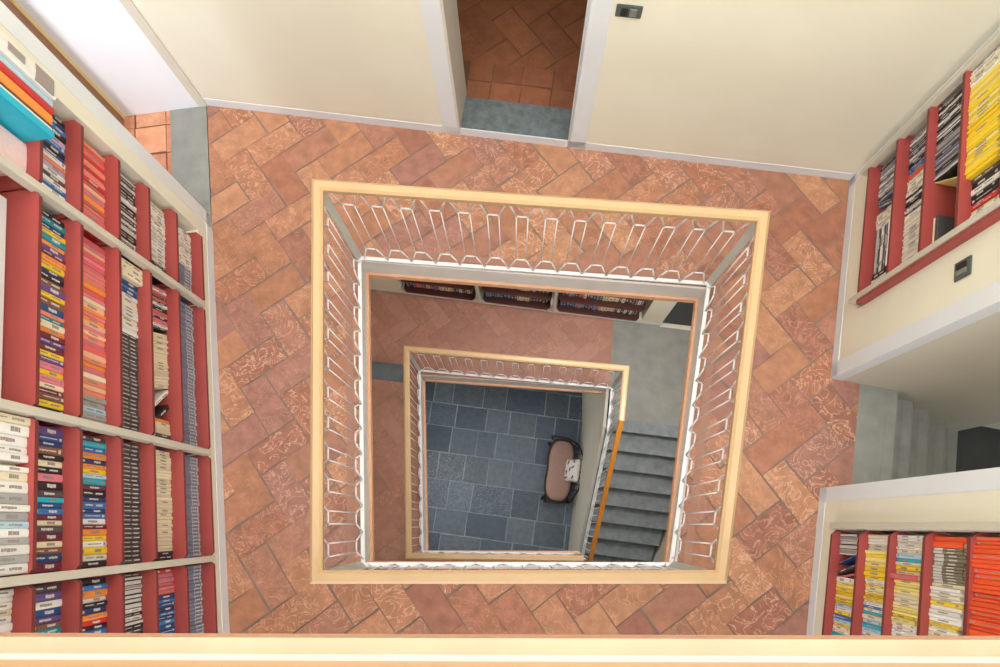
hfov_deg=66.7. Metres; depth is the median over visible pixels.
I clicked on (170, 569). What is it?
booklet
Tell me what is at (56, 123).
paperback
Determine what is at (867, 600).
magazine
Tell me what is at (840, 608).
magazine
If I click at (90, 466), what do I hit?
paperback
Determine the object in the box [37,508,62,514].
paperback
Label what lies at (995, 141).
magazine
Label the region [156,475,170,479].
booklet
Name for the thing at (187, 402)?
volume
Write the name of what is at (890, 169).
magazine
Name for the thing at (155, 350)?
booklet
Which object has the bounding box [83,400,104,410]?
paperback
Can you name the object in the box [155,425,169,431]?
booklet
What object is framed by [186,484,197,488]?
volume
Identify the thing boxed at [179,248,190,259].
booklet
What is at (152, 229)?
booklet
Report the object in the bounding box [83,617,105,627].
paperback
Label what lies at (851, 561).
magazine
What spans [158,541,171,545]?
booklet
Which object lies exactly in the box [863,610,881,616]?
magazine
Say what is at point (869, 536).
magazine
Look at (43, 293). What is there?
paperback
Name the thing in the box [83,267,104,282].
paperback
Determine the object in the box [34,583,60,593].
paperback
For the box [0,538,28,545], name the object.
paperback
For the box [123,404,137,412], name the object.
volume
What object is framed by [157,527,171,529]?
booklet
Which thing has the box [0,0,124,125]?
door
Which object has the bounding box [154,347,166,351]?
booklet
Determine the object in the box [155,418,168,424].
booklet
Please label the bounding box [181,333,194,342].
volume
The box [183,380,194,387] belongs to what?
volume
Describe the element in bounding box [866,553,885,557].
magazine
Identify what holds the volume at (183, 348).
on the bookcase at (24, 192)
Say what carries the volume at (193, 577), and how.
on the bookcase at (24, 192)
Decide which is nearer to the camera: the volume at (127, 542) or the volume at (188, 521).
the volume at (127, 542)
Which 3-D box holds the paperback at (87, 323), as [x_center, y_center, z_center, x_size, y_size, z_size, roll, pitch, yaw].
[-1.796,-0.026,3.229,0.132,0.207,0.026,-8,76,-1]
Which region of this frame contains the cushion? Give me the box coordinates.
[564,459,580,482]
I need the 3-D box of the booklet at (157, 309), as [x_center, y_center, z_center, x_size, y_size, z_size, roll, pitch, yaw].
[-1.816,-0.114,3.896,0.132,0.207,0.027,-8,76,-1]
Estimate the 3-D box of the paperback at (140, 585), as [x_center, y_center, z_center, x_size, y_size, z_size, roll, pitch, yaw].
[-1.643,1.098,3.263,0.126,0.192,0.013,-8,76,-1]
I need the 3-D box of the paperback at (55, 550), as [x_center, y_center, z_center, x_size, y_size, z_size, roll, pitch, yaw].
[-1.680,0.780,2.695,0.128,0.220,0.022,-8,76,-1]
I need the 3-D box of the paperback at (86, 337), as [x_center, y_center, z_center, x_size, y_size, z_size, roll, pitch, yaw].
[-1.788,0.033,3.212,0.127,0.210,0.023,-8,76,-1]
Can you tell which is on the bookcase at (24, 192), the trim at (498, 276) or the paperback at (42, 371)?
the paperback at (42, 371)
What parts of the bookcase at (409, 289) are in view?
shelf, shelf, shelf, shelf, shelf, shelf, shelf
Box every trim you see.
[0,1,211,227]
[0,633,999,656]
[0,653,999,662]
[0,659,999,666]
[70,0,198,110]
[119,0,206,106]
[345,246,722,564]
[362,260,705,569]
[366,272,698,561]
[420,0,612,148]
[421,375,606,553]
[423,379,603,552]
[440,0,466,134]
[660,323,690,330]
[819,27,999,501]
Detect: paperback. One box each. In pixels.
[0,412,30,426]
[0,421,28,437]
[0,433,26,447]
[0,444,26,454]
[0,452,27,464]
[0,465,28,472]
[0,471,27,482]
[0,480,27,493]
[0,492,27,504]
[0,504,29,511]
[0,512,27,521]
[0,522,28,528]
[0,529,28,537]
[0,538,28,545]
[0,544,29,555]
[0,554,28,564]
[0,563,27,575]
[32,561,61,573]
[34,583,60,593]
[35,614,60,625]
[35,621,61,630]
[35,626,60,632]
[36,405,63,421]
[36,553,61,562]
[36,591,60,602]
[36,599,61,610]
[36,606,60,617]
[37,497,63,503]
[37,503,61,508]
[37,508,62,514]
[37,515,62,519]
[37,520,61,525]
[37,526,62,532]
[37,533,62,541]
[37,541,61,547]
[37,547,61,554]
[38,398,63,410]
[38,440,62,448]
[38,445,61,456]
[38,453,63,461]
[38,459,61,468]
[38,466,61,474]
[38,473,62,482]
[38,481,62,490]
[38,490,62,497]
[39,373,63,387]
[39,381,63,392]
[39,387,62,397]
[39,392,64,403]
[39,425,62,437]
[39,434,62,443]
[40,318,64,334]
[40,325,63,339]
[40,330,64,345]
[40,336,64,350]
[40,342,63,356]
[40,349,63,361]
[40,354,63,367]
[40,360,63,374]
[40,368,62,379]
[41,182,64,199]
[41,259,64,277]
[41,266,63,281]
[41,270,63,287]
[41,277,63,292]
[41,282,64,300]
[41,290,64,305]
[41,295,63,311]
[41,303,63,318]
[41,310,63,323]
[41,314,63,327]
[42,200,61,214]
[42,209,63,227]
[42,215,65,234]
[42,222,63,238]
[42,226,65,244]
[42,231,65,250]
[42,238,63,254]
[42,242,64,259]
[42,248,65,264]
[42,252,65,270]
[43,140,64,160]
[43,144,64,163]
[43,148,65,169]
[43,153,65,173]
[43,158,64,177]
[43,163,64,183]
[43,169,64,188]
[43,173,65,192]
[43,178,65,197]
[46,139,64,154]
[48,417,104,430]
[51,115,64,127]
[51,123,65,137]
[51,127,65,144]
[51,136,64,149]
[52,119,64,132]
[79,560,106,568]
[81,411,105,422]
[81,577,105,585]
[83,210,104,228]
[83,229,100,241]
[83,236,104,254]
[83,242,104,258]
[83,246,104,262]
[83,250,104,267]
[83,255,104,271]
[83,259,104,275]
[83,264,103,278]
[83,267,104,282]
[83,271,104,286]
[83,275,104,292]
[83,281,105,297]
[83,287,104,302]
[83,292,104,306]
[83,296,104,310]
[83,301,104,315]
[83,306,105,320]
[83,310,104,323]
[83,314,104,327]
[83,318,104,333]
[83,325,104,337]
[83,329,105,341]
[83,333,104,347]
[83,339,104,351]
[83,343,105,357]
[83,350,105,363]
[83,356,105,367]
[83,361,104,372]
[83,365,104,377]
[83,371,105,383]
[83,377,105,389]
[83,383,105,394]
[83,389,104,399]
[83,394,105,404]
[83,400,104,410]
[83,405,105,416]
[83,435,104,443]
[83,440,105,449]
[83,446,105,454]
[83,451,105,460]
[83,458,105,465]
[83,463,105,470]
[83,468,105,475]
[83,473,106,479]
[83,478,104,485]
[83,484,106,490]
[83,490,105,497]
[83,496,105,501]
[83,501,105,509]
[83,509,104,513]
[83,513,104,518]
[83,519,104,524]
[83,525,106,528]
[83,529,106,535]
[83,535,105,540]
[83,541,106,547]
[83,547,106,554]
[83,554,106,561]
[83,583,106,590]
[83,588,107,598]
[83,595,105,603]
[83,600,107,608]
[83,605,105,615]
[83,611,106,621]
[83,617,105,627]
[83,622,106,631]
[83,627,105,632]
[84,141,104,162]
[84,146,103,165]
[84,150,104,170]
[84,154,104,175]
[84,158,104,180]
[84,165,103,183]
[84,169,103,185]
[84,171,104,190]
[84,175,104,195]
[84,180,104,198]
[84,183,104,202]
[84,188,104,208]
[84,194,103,212]
[84,199,104,217]
[84,204,103,221]
[84,208,103,223]
[120,239,135,251]
[121,174,134,188]
[121,177,134,192]
[121,183,135,196]
[121,186,134,200]
[121,190,134,203]
[121,193,135,206]
[121,196,136,210]
[121,199,135,214]
[121,204,135,216]
[121,207,136,221]
[121,210,136,224]
[121,214,136,228]
[121,218,135,230]
[121,221,135,233]
[121,224,135,236]
[121,226,136,240]
[121,230,135,242]
[121,233,135,246]
[121,236,135,248]
[121,254,132,263]
[121,257,141,275]
[122,263,142,279]
[122,267,142,286]
[122,278,137,291]
[122,283,136,294]
[122,287,136,299]
[122,291,137,303]
[122,296,136,306]
[122,300,136,310]
[122,304,137,313]
[122,306,137,317]
[122,310,137,322]
[122,315,136,325]
[122,319,137,331]
[122,325,136,334]
[122,328,137,338]
[123,572,140,577]
[125,576,141,580]
[125,579,140,586]
[125,584,141,589]
[125,588,140,595]
[125,593,141,599]
[125,597,140,603]
[125,601,141,609]
[125,607,140,613]
[125,611,141,617]
[125,614,141,622]
[125,619,142,626]
[125,623,142,630]
[125,627,142,632]
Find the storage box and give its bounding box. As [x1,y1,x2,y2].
[0,195,6,397]
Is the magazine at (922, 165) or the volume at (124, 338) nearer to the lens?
the volume at (124, 338)
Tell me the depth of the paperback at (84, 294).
3.27 m
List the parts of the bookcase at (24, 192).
shelf, shelf, shelf, shelf, shelf, shelf, shelf, shelf, shelf, shelf, shelf, shelf, shelf, shelf, shelf, shelf, shelf, shelf, shelf, shelf, shelf, shelf, shelf, shelf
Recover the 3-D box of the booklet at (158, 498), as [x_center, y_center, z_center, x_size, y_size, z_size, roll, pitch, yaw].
[-1.687,0.808,3.676,0.125,0.180,0.018,-7,76,-1]
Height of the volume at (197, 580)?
0.200 m
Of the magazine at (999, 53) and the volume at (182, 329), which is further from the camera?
the volume at (182, 329)
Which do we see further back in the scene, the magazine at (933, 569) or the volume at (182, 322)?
the volume at (182, 322)
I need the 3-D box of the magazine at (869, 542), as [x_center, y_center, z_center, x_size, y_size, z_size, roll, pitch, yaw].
[1.813,0.982,3.512,0.130,0.202,0.013,11,76,4]
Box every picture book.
[0,30,56,100]
[0,54,52,106]
[0,61,53,114]
[0,70,52,124]
[0,82,50,126]
[0,84,52,129]
[0,86,54,141]
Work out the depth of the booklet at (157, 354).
3.86 m
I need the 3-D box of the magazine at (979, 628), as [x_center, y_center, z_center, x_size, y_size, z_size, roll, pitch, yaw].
[1.714,1.013,2.551,0.127,0.243,0.015,11,76,4]
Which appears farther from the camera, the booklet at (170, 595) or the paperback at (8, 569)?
the booklet at (170, 595)
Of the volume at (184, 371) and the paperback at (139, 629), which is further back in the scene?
the volume at (184, 371)
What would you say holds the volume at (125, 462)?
on the bookcase at (24, 192)
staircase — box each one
[581,418,678,561]
[851,384,957,483]
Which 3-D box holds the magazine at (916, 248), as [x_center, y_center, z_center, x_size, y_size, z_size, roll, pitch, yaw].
[2.096,-0.392,3.747,0.126,0.211,0.009,11,76,4]
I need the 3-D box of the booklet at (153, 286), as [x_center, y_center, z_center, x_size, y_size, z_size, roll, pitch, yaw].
[-1.833,-0.227,3.923,0.128,0.209,0.029,-8,76,-1]
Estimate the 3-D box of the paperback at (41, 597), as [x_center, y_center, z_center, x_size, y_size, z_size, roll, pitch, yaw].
[-1.660,0.932,2.662,0.129,0.210,0.029,-8,76,-1]
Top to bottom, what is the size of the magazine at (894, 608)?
0.228 m
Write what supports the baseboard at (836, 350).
attached to the wall at (932, 288)
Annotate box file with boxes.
[0,125,26,175]
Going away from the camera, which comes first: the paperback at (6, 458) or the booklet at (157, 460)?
the paperback at (6, 458)
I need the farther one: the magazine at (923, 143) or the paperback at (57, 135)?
the magazine at (923, 143)
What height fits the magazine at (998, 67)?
0.238 m
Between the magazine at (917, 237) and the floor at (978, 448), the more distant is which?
the floor at (978, 448)
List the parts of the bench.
armrest, seat frame, seat, armrest, rail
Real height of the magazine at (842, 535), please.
0.204 m
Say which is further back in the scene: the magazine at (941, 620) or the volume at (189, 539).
the volume at (189, 539)
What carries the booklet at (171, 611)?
on the bookcase at (24, 192)
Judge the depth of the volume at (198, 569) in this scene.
3.93 m
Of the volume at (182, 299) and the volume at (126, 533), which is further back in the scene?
the volume at (182, 299)
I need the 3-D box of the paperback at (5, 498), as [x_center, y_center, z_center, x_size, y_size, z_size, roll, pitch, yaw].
[-1.662,0.540,2.449,0.130,0.250,0.038,-7,76,-1]
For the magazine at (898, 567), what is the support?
on the bookcase at (835, 557)
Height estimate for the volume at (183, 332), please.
0.200 m
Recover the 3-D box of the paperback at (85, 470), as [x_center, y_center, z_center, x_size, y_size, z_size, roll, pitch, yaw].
[-1.712,0.568,3.085,0.126,0.194,0.021,-8,76,-1]
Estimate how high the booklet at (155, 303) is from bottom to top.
0.200 m
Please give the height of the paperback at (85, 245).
0.203 m
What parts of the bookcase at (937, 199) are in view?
shelf, shelf, panel, shelf, shelf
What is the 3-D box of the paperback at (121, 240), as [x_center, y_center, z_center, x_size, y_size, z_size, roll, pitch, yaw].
[-1.855,-0.424,3.639,0.129,0.210,0.019,-8,76,-1]
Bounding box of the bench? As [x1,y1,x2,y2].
[540,435,582,503]
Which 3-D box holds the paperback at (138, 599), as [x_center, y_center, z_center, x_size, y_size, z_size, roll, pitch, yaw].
[-1.644,1.151,3.243,0.131,0.205,0.018,-8,76,-1]
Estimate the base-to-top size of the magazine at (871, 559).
0.212 m
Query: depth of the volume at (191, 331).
4.24 m
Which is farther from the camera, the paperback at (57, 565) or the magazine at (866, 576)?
the magazine at (866, 576)
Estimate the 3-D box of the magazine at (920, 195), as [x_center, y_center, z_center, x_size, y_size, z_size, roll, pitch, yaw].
[2.149,-0.665,3.814,0.130,0.212,0.011,11,76,4]
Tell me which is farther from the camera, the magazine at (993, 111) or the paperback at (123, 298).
the paperback at (123, 298)
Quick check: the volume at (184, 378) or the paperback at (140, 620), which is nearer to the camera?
the paperback at (140, 620)
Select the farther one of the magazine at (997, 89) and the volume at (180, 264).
the volume at (180, 264)
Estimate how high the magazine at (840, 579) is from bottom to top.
0.197 m
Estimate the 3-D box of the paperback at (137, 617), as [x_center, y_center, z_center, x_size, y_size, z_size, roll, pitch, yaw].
[-1.633,1.221,3.223,0.130,0.208,0.019,-8,76,-1]
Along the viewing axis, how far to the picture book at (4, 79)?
2.76 m
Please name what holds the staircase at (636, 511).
on the floor at (489, 500)
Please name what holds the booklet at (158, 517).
on the bookcase at (24, 192)
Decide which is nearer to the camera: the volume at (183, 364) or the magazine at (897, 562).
the magazine at (897, 562)
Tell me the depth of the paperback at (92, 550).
3.01 m
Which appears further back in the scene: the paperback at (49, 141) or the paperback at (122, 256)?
the paperback at (122, 256)
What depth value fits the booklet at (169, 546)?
3.63 m
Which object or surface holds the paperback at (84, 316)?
on the bookcase at (24, 192)
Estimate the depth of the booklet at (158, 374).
3.83 m
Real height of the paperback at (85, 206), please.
0.209 m
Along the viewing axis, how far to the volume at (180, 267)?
4.32 m
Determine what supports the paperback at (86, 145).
on the bookcase at (24, 192)
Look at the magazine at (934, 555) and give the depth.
2.91 m
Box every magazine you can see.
[833,613,850,621]
[833,618,850,625]
[833,624,849,632]
[833,628,849,634]
[834,609,850,617]
[834,621,849,628]
[835,594,852,600]
[835,597,851,602]
[835,602,851,608]
[835,605,851,612]
[836,584,852,588]
[836,586,852,592]
[836,590,852,596]
[836,600,851,605]
[837,565,854,574]
[837,576,853,583]
[837,582,853,586]
[838,555,855,565]
[839,549,856,555]
[839,573,854,578]
[840,534,858,536]
[840,537,857,540]
[840,540,856,544]
[840,544,856,549]
[862,613,881,621]
[862,622,880,630]
[862,626,880,634]
[862,630,876,634]
[863,595,882,601]
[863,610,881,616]
[863,618,880,626]
[864,570,884,577]
[864,599,882,604]
[864,601,882,607]
[864,605,882,610]
[864,607,881,613]
[865,550,886,554]
[865,561,885,567]
[865,566,884,572]
[865,575,884,580]
[865,579,883,583]
[865,584,883,588]
[865,589,883,594]
[865,592,882,598]
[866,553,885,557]
[866,556,885,562]
[866,581,883,586]
[866,586,883,591]
[868,534,888,538]
[868,538,887,541]
[868,541,886,544]
[868,547,886,550]
[869,544,886,547]
[871,272,885,282]
[872,268,885,280]
[873,230,879,274]
[876,210,890,223]
[876,212,890,225]
[876,215,890,227]
[876,218,889,230]
[876,229,881,273]
[877,205,890,218]
[878,183,892,196]
[878,186,892,200]
[878,189,892,203]
[878,198,891,205]
[878,200,891,209]
[878,228,882,271]
[879,176,893,189]
[879,226,883,270]
[880,157,894,171]
[880,165,894,178]
[881,159,894,173]
[881,225,885,269]
[883,225,886,268]
[884,224,887,267]
[885,220,889,265]
[890,573,919,581]
[891,616,916,625]
[891,631,909,635]
[892,610,917,617]
[892,620,916,630]
[892,625,916,633]
[892,628,916,635]
[893,601,917,608]
[893,604,917,611]
[893,607,917,614]
[893,613,917,621]
[894,579,919,585]
[894,585,918,591]
[894,588,918,596]
[894,592,918,600]
[894,597,918,604]
[895,583,919,588]
[896,547,921,550]
[896,553,921,559]
[896,561,920,566]
[896,565,920,572]
[896,570,919,575]
[897,535,923,538]
[897,538,922,541]
[897,549,921,554]
[897,558,920,563]
[898,541,921,544]
[898,544,921,547]
[902,229,918,241]
[902,236,918,247]
[902,241,917,253]
[902,248,917,259]
[902,250,917,261]
[903,219,919,231]
[903,223,919,236]
[903,233,918,244]
[904,210,920,223]
[904,216,919,228]
[905,186,921,200]
[905,193,921,208]
[905,199,920,213]
[905,203,920,216]
[906,182,922,197]
[906,189,921,202]
[906,191,921,204]
[907,170,922,184]
[907,178,922,192]
[908,151,924,167]
[908,154,924,169]
[908,163,923,178]
[908,167,923,181]
[908,173,922,187]
[908,176,922,189]
[909,136,925,152]
[909,138,925,154]
[909,140,925,156]
[909,144,924,158]
[910,130,925,146]
[910,146,924,160]
[911,128,925,142]
[928,630,950,635]
[929,608,962,618]
[929,612,962,622]
[929,616,962,626]
[929,620,962,630]
[929,624,962,633]
[929,627,962,635]
[930,586,964,594]
[930,593,963,601]
[930,599,963,609]
[930,604,963,614]
[931,565,965,570]
[931,571,964,576]
[931,576,964,582]
[931,590,963,597]
[931,597,963,604]
[932,218,935,242]
[932,550,966,555]
[932,568,965,574]
[932,574,964,579]
[932,579,964,585]
[932,582,964,590]
[933,541,966,549]
[933,547,966,552]
[933,554,965,559]
[933,557,965,563]
[933,561,965,567]
[934,149,958,170]
[934,160,957,180]
[934,162,957,181]
[934,215,954,241]
[935,133,959,155]
[935,137,958,157]
[935,139,958,159]
[935,141,958,162]
[935,145,958,166]
[935,148,958,168]
[935,152,958,172]
[935,155,957,173]
[935,157,957,176]
[935,177,956,186]
[935,536,967,542]
[936,122,959,143]
[937,98,961,122]
[937,110,960,132]
[937,115,960,137]
[937,117,960,139]
[937,125,959,145]
[937,127,959,148]
[937,129,959,149]
[937,131,959,151]
[938,87,961,111]
[938,90,961,113]
[938,101,961,124]
[938,104,960,126]
[938,107,960,128]
[939,93,961,115]
[939,95,961,118]
[965,139,998,165]
[965,144,999,171]
[965,146,999,175]
[966,110,999,141]
[966,119,999,148]
[966,122,999,152]
[966,131,999,159]
[966,134,999,161]
[966,140,999,168]
[966,152,999,179]
[967,100,999,128]
[967,104,999,134]
[967,117,999,144]
[967,127,999,156]
[968,81,999,112]
[968,94,999,123]
[968,103,999,130]
[968,109,999,136]
[968,618,999,630]
[969,71,999,101]
[969,75,999,105]
[969,78,999,108]
[969,86,999,116]
[969,90,999,119]
[969,98,999,124]
[969,606,999,614]
[969,629,999,635]
[970,49,999,79]
[970,54,999,84]
[970,58,999,87]
[970,65,999,94]
[970,68,999,97]
[970,190,998,211]
[970,600,999,610]
[970,610,999,619]
[970,625,999,634]
[971,46,999,74]
[971,53,999,80]
[971,61,999,90]
[971,160,999,185]
[971,171,999,196]
[971,178,999,200]
[971,183,998,205]
[971,188,998,207]
[971,194,998,215]
[971,559,999,564]
[971,588,999,595]
[971,615,999,623]
[972,166,999,189]
[972,554,999,560]
[972,563,999,569]
[972,584,999,591]
[972,597,999,604]
[973,548,999,554]
[973,568,999,575]
[974,545,999,549]
[974,573,999,580]
[974,579,999,586]
[974,592,999,600]
[976,537,999,541]
[976,541,999,545]
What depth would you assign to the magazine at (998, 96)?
3.24 m
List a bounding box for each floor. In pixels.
[124,105,859,634]
[370,289,693,561]
[425,382,607,550]
[457,0,586,139]
[956,426,999,471]
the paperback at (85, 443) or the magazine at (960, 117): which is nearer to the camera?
the paperback at (85, 443)
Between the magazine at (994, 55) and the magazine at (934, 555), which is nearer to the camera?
the magazine at (934, 555)
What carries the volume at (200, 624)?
on the bookcase at (24, 192)
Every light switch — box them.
[615,4,642,18]
[954,255,971,281]
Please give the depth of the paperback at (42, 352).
2.90 m
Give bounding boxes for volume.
[121,425,138,431]
[122,331,137,341]
[122,336,136,345]
[122,339,137,349]
[122,343,137,353]
[122,347,137,356]
[122,351,138,361]
[122,355,137,364]
[122,557,141,563]
[123,359,138,368]
[123,363,138,372]
[123,368,137,376]
[123,372,137,380]
[123,375,138,384]
[123,379,139,388]
[123,383,138,391]
[123,387,138,395]
[123,391,139,400]
[123,396,137,404]
[123,400,137,408]
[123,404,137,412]
[123,408,137,415]
[123,412,139,419]
[123,416,139,423]
[123,420,139,427]
[123,443,139,449]
[123,447,139,453]
[124,452,138,457]
[124,456,139,462]
[124,460,138,466]
[124,465,139,470]
[124,469,139,474]
[124,473,139,479]
[124,478,139,482]
[124,482,140,487]
[124,486,140,491]
[124,491,140,495]
[124,495,139,500]
[124,500,140,504]
[124,504,139,508]
[124,509,140,513]
[124,513,139,517]
[124,518,140,521]
[124,522,139,526]
[124,527,141,530]
[124,531,141,535]
[124,535,141,540]
[124,540,140,544]
[125,544,140,549]
[125,549,140,553]
[125,553,140,558]
[179,262,191,274]
[179,265,191,277]
[179,269,191,280]
[179,272,191,282]
[179,274,191,286]
[179,282,191,291]
[180,279,191,288]
[180,295,189,302]
[180,301,192,311]
[180,307,193,317]
[181,311,192,320]
[181,314,192,323]
[181,320,193,330]
[181,324,192,333]
[181,327,192,335]
[181,330,193,339]
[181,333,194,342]
[181,337,192,345]
[181,340,193,348]
[182,344,193,351]
[182,347,193,354]
[182,350,194,357]
[182,353,194,361]
[182,356,193,364]
[182,360,194,367]
[182,362,194,371]
[182,366,194,373]
[182,369,195,377]
[182,372,195,380]
[183,376,194,383]
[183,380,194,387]
[183,383,194,390]
[183,386,194,393]
[183,390,194,396]
[183,393,195,399]
[183,396,195,403]
[183,399,195,406]
[183,402,196,409]
[183,406,195,412]
[183,440,197,446]
[184,410,196,416]
[184,413,196,419]
[184,416,196,422]
[184,420,196,426]
[184,423,195,429]
[184,427,196,432]
[184,430,197,436]
[184,434,196,439]
[184,437,197,442]
[185,456,197,460]
[185,459,197,464]
[185,463,197,467]
[185,466,198,471]
[185,470,197,474]
[186,473,198,478]
[186,477,198,481]
[186,480,198,484]
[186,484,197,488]
[186,488,198,491]
[186,491,198,495]
[186,495,198,498]
[186,498,198,502]
[186,502,199,505]
[186,552,200,557]
[187,506,198,509]
[187,509,198,512]
[187,513,199,516]
[187,517,198,519]
[187,520,199,523]
[187,524,199,526]
[187,527,199,530]
[187,531,199,534]
[187,534,200,537]
[187,538,200,541]
[187,564,201,569]
[188,542,200,545]
[188,545,200,549]
[188,549,200,552]
[188,568,201,572]
[189,572,201,576]
[189,575,200,580]
[189,579,201,583]
[189,582,202,587]
[189,586,201,591]
[189,590,201,595]
[189,593,201,599]
[189,597,202,603]
[189,601,201,606]
[190,604,202,610]
[190,608,202,614]
[190,611,202,618]
[190,615,202,621]
[190,619,202,625]
[190,622,203,629]
[190,626,203,632]
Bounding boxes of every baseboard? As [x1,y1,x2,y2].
[202,98,854,179]
[206,212,229,632]
[370,287,660,325]
[806,174,855,634]
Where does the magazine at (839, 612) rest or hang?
on the bookcase at (835, 557)
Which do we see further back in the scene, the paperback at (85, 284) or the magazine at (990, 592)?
the paperback at (85, 284)
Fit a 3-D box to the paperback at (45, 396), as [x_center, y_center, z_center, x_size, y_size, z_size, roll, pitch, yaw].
[-1.750,0.246,2.841,0.133,0.199,0.024,-7,76,-1]
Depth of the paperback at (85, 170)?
3.41 m
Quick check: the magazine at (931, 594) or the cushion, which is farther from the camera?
the cushion
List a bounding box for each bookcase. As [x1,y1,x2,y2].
[0,120,217,632]
[401,280,648,320]
[822,522,999,635]
[848,29,999,304]
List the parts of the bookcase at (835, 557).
shelf, shelf, shelf, shelf, shelf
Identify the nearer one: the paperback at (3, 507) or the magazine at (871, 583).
the paperback at (3, 507)
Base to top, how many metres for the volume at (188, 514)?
0.200 m
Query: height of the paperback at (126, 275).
0.194 m
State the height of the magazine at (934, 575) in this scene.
0.210 m
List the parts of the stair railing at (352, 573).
handrail, corner post, corner post, handrail, handrail, corner post, corner post, handrail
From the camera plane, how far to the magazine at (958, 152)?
3.53 m
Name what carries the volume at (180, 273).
on the bookcase at (24, 192)
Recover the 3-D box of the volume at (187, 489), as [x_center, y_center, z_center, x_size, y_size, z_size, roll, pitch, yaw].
[-1.695,0.834,4.014,0.127,0.200,0.018,-7,76,-1]
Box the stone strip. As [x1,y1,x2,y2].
[371,361,402,381]
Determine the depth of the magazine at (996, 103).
3.23 m
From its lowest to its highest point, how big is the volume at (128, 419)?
0.200 m
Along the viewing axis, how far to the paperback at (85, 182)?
3.40 m
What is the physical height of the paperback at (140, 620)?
0.203 m
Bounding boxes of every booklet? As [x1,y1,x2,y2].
[0,589,13,596]
[0,596,12,602]
[0,602,11,609]
[0,609,11,615]
[0,615,10,623]
[0,622,12,632]
[150,201,163,214]
[151,207,163,220]
[151,211,164,222]
[151,215,164,229]
[151,219,164,232]
[151,222,164,234]
[151,227,165,239]
[151,232,165,244]
[151,235,164,247]
[151,238,164,250]
[151,241,164,253]
[151,244,164,257]
[152,251,164,262]
[152,254,164,265]
[152,257,165,268]
[152,276,163,284]
[152,285,165,293]
[152,289,166,298]
[152,293,165,300]
[152,295,165,304]
[153,301,166,309]
[153,304,166,311]
[153,307,166,314]
[153,309,167,317]
[153,314,166,321]
[153,317,166,324]
[153,322,167,329]
[153,325,166,333]
[153,332,166,337]
[153,335,166,340]
[153,337,167,343]
[153,341,166,345]
[153,343,167,348]
[153,433,170,438]
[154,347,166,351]
[154,349,167,354]
[154,352,166,357]
[154,355,166,359]
[154,358,166,362]
[154,361,167,365]
[154,363,168,368]
[154,367,167,371]
[154,369,168,373]
[154,372,168,376]
[154,375,168,379]
[154,378,167,382]
[154,381,168,385]
[154,384,167,390]
[155,390,167,405]
[155,405,168,418]
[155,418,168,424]
[155,421,169,427]
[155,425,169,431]
[155,428,170,435]
[155,555,172,560]
[156,450,169,454]
[156,453,169,457]
[156,456,170,460]
[156,458,170,463]
[156,462,170,466]
[156,465,170,470]
[156,469,171,473]
[156,472,170,476]
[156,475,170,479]
[156,479,170,482]
[156,482,170,486]
[156,486,170,491]
[156,568,173,573]
[157,490,170,494]
[157,494,170,497]
[157,497,171,500]
[157,500,171,504]
[157,504,172,508]
[157,508,172,513]
[157,513,171,516]
[157,516,172,519]
[157,520,171,523]
[157,524,172,526]
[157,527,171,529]
[157,530,171,534]
[158,534,171,537]
[158,537,171,541]
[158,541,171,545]
[158,545,172,548]
[158,548,172,551]
[158,551,172,555]
[158,572,172,578]
[158,577,173,582]
[159,581,172,586]
[159,585,173,590]
[159,588,173,594]
[159,593,174,599]
[159,598,174,603]
[159,601,173,607]
[159,605,173,612]
[159,610,174,616]
[159,614,173,620]
[159,617,173,625]
[159,622,173,630]
[160,627,174,632]
[178,227,190,239]
[178,230,190,242]
[178,235,190,248]
[178,239,190,251]
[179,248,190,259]
[179,254,190,265]
[179,257,191,267]
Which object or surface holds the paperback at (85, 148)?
on the bookcase at (24, 192)
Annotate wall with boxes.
[0,23,221,632]
[15,0,162,115]
[131,0,999,173]
[370,277,676,323]
[568,389,608,552]
[648,530,666,561]
[813,57,999,634]
[842,312,999,430]
[983,422,999,429]
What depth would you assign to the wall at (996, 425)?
5.19 m
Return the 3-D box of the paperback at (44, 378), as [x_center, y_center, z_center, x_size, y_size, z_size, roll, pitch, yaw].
[-1.758,0.179,2.852,0.126,0.211,0.029,-8,76,-1]
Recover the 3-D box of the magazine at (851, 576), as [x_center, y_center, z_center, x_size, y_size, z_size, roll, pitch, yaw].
[1.791,1.220,3.787,0.133,0.198,0.037,11,76,4]
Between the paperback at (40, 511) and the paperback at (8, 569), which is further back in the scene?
the paperback at (40, 511)
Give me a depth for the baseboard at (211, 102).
4.79 m
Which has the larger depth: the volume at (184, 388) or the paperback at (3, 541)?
the volume at (184, 388)
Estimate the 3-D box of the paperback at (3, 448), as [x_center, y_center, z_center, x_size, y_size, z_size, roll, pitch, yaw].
[-1.689,0.385,2.494,0.128,0.238,0.026,-8,76,-1]
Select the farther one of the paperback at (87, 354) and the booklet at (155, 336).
the booklet at (155, 336)
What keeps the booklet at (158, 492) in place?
on the bookcase at (24, 192)
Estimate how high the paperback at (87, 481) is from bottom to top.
0.213 m
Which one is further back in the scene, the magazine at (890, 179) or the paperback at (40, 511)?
the magazine at (890, 179)
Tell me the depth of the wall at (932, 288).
3.55 m
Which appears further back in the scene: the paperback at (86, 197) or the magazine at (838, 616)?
the magazine at (838, 616)
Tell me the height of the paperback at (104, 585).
0.221 m
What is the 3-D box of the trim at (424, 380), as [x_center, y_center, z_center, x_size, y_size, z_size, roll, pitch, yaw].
[0.152,1.323,7.739,1.918,0.060,1.754,0,76,1]
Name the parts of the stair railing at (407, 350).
handrail, corner post, handrail, handrail, stair handrail, corner post, corner post, handrail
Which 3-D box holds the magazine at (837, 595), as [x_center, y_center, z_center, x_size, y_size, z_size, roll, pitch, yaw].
[1.765,1.317,3.757,0.128,0.205,0.016,11,76,4]
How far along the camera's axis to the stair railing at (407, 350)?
6.72 m
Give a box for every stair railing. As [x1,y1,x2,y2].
[310,179,769,583]
[403,345,628,561]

